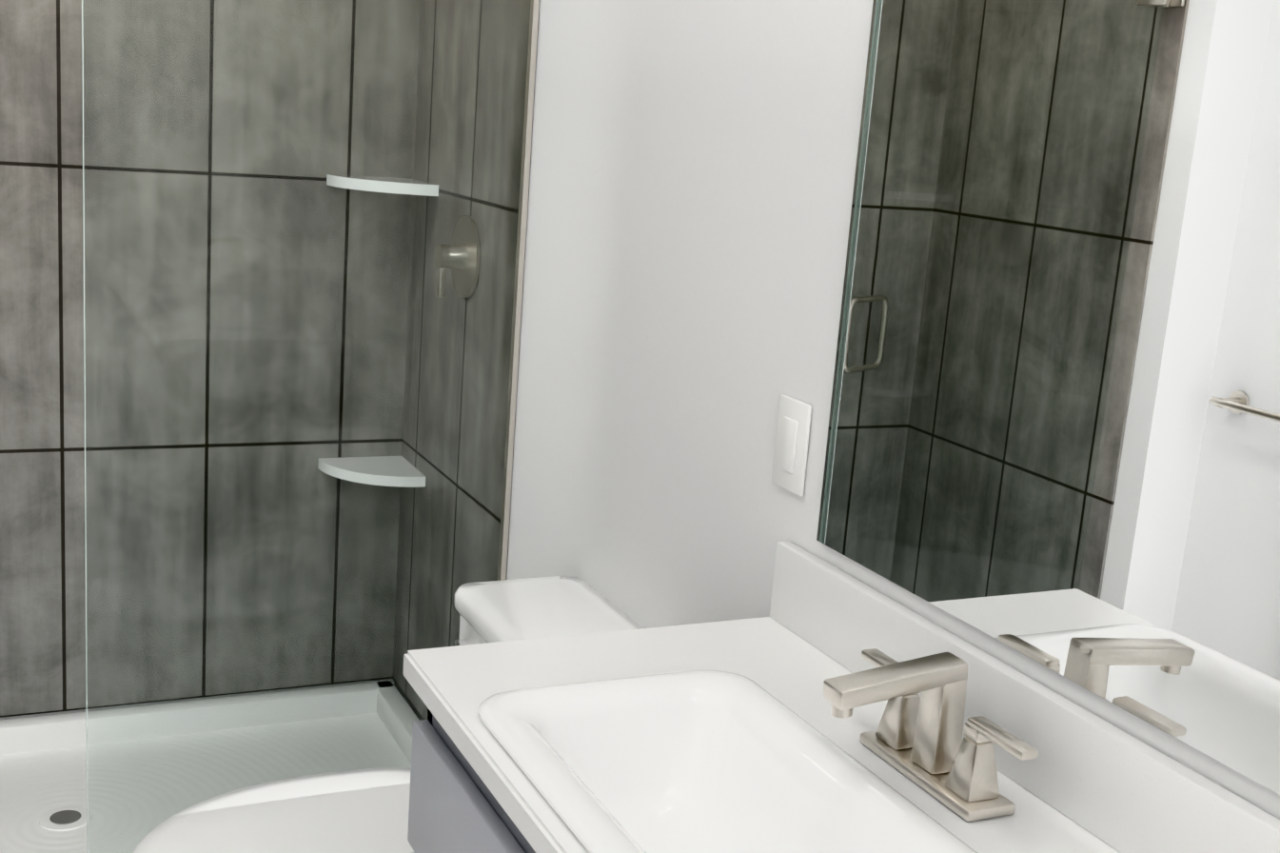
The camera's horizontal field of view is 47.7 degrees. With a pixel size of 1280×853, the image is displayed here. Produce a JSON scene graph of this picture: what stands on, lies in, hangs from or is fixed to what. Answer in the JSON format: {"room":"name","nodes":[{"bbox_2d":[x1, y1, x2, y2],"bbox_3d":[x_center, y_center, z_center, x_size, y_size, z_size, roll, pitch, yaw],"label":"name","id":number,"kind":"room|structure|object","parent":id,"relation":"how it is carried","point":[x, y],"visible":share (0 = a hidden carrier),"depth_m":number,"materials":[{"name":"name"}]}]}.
{"room":"bathroom","nodes":[
{"label":"bathroom","id":0,"kind":"room"},
{"bbox_2d":[0,677,394,720],"bbox_3d":[-1.374,-0.456,3.032,1.825,2.440,0.100,-1,14,-25],"label":"wall","id":1,"kind":"structure","parent":0,"point":[176,700],"depth_m":3.41,"materials":[{"name":"grey tile"}]},
{"bbox_2d":[0,0,420,717],"bbox_3d":[-1.232,-0.445,3.042,1.544,2.235,0.008,-1,14,-25],"label":"tiled wall","id":2,"kind":"structure","parent":1,"relation":"attached to","point":[46,436],"depth_m":3.23,"materials":[{"name":"grey tile"}]},
{"bbox_2d":[317,455,425,487],"bbox_3d":[-0.624,0.106,3.356,0.200,0.024,0.200,-1,14,-25],"label":"corner shelf","id":3,"kind":"object","parent":2,"relation":"attached to","point":[403,476],"depth_m":3.33,"materials":[{"name":"ceramic"}]},
{"bbox_2d":[326,174,438,196],"bbox_3d":[-0.574,-0.537,3.217,0.200,0.024,0.200,-1,14,-25],"label":"corner shelf","id":4,"kind":"object","parent":2,"relation":"attached to","point":[429,187],"depth_m":3.17,"materials":[{"name":"ceramic"}]},
{"bbox_2d":[393,0,1279,819],"bbox_3d":[0.432,0.024,1.463,0.135,2.440,4.600,-1,14,-25],"label":"wall","id":5,"kind":"structure","parent":0,"point":[691,181],"depth_m":2.06,"materials":[{"name":"white paint"}]},
{"bbox_2d":[392,0,531,719],"bbox_3d":[-0.359,-0.372,3.019,0.008,2.235,0.821,-1,14,-25],"label":"shower wall tile","id":6,"kind":"structure","parent":5,"relation":"attached to","point":[451,337],"depth_m":3.08,"materials":[{"name":"grey tile"}]},
{"bbox_2d":[434,216,480,297],"bbox_3d":[-0.388,-0.352,2.999,0.061,0.170,0.170,-1,14,-25],"label":"shower valve","id":7,"kind":"object","parent":6,"relation":"attached to","point":[450,255],"depth_m":2.98,"materials":[{"name":"silver metal"}]},
{"bbox_2d":[771,393,811,495],"bbox_3d":[0.188,0.023,1.806,0.009,0.115,0.070,-1,14,-25],"label":"switch plate","id":8,"kind":"object","parent":5,"relation":"attached to","point":[792,442],"visible":1,"depth_m":1.80,"materials":[{"name":"plastic"}]},
{"bbox_2d":[769,540,1279,852],"bbox_3d":[0.540,0.384,1.070,0.019,0.100,1.719,-1,14,-25],"label":"backsplash","id":9,"kind":"structure","parent":5,"relation":"attached to","point":[1135,797],"depth_m":1.36,"materials":[{"name":"white stone"}]},
{"bbox_2d":[816,0,1279,794],"bbox_3d":[0.603,-0.178,0.927,0.004,1.025,1.644,-1,14,-25],"label":"mirror","id":10,"kind":"object","parent":5,"relation":"attached to","point":[1054,430],"visible":1,"depth_m":1.34,"materials":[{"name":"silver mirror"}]},
{"bbox_3d":[-0.487,1.283,1.339,1.890,0.100,4.600,-1,14,-25],"label":"floor","id":11,"kind":"structure","parent":0,"visible":0},
{"bbox_2d":[0,0,539,852],"bbox_3d":[-1.037,-0.147,2.650,1.541,2.051,0.975,-1,14,-25],"label":"shower","id":12,"kind":"object","parent":11,"relation":"on","point":[114,780],"visible":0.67,"depth_m":2.92,"materials":[{"name":"grey tile"}]},
{"bbox_2d":[133,575,642,852],"bbox_3d":[-0.378,0.668,2.187,0.741,0.756,0.414,-1,14,-25],"label":"toilet","id":13,"kind":"object","parent":11,"relation":"on","point":[365,810],"visible":0.44,"depth_m":2.19,"materials":[{"name":"ceramic"}]},
{"bbox_2d":[403,669,894,852],"bbox_3d":[0.274,0.899,1.072,0.522,0.875,1.695,-1,14,-25],"label":"bathroom vanity","id":14,"kind":"object","parent":11,"relation":"on","point":[694,779],"depth_m":1.50,"materials":[{"name":"white ceramic"}]},
{"bbox_2d":[403,627,723,852],"bbox_3d":[0.238,0.456,0.943,0.303,0.033,1.719,-1,14,-25],"label":"countertop","id":15,"kind":"structure","parent":14,"relation":"on","point":[488,693],"depth_m":1.53,"materials":[{"name":"white stone"}]},
{"bbox_2d":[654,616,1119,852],"bbox_3d":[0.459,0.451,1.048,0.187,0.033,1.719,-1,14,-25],"label":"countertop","id":16,"kind":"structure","parent":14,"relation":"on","point":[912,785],"depth_m":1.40,"materials":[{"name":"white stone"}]}
]}

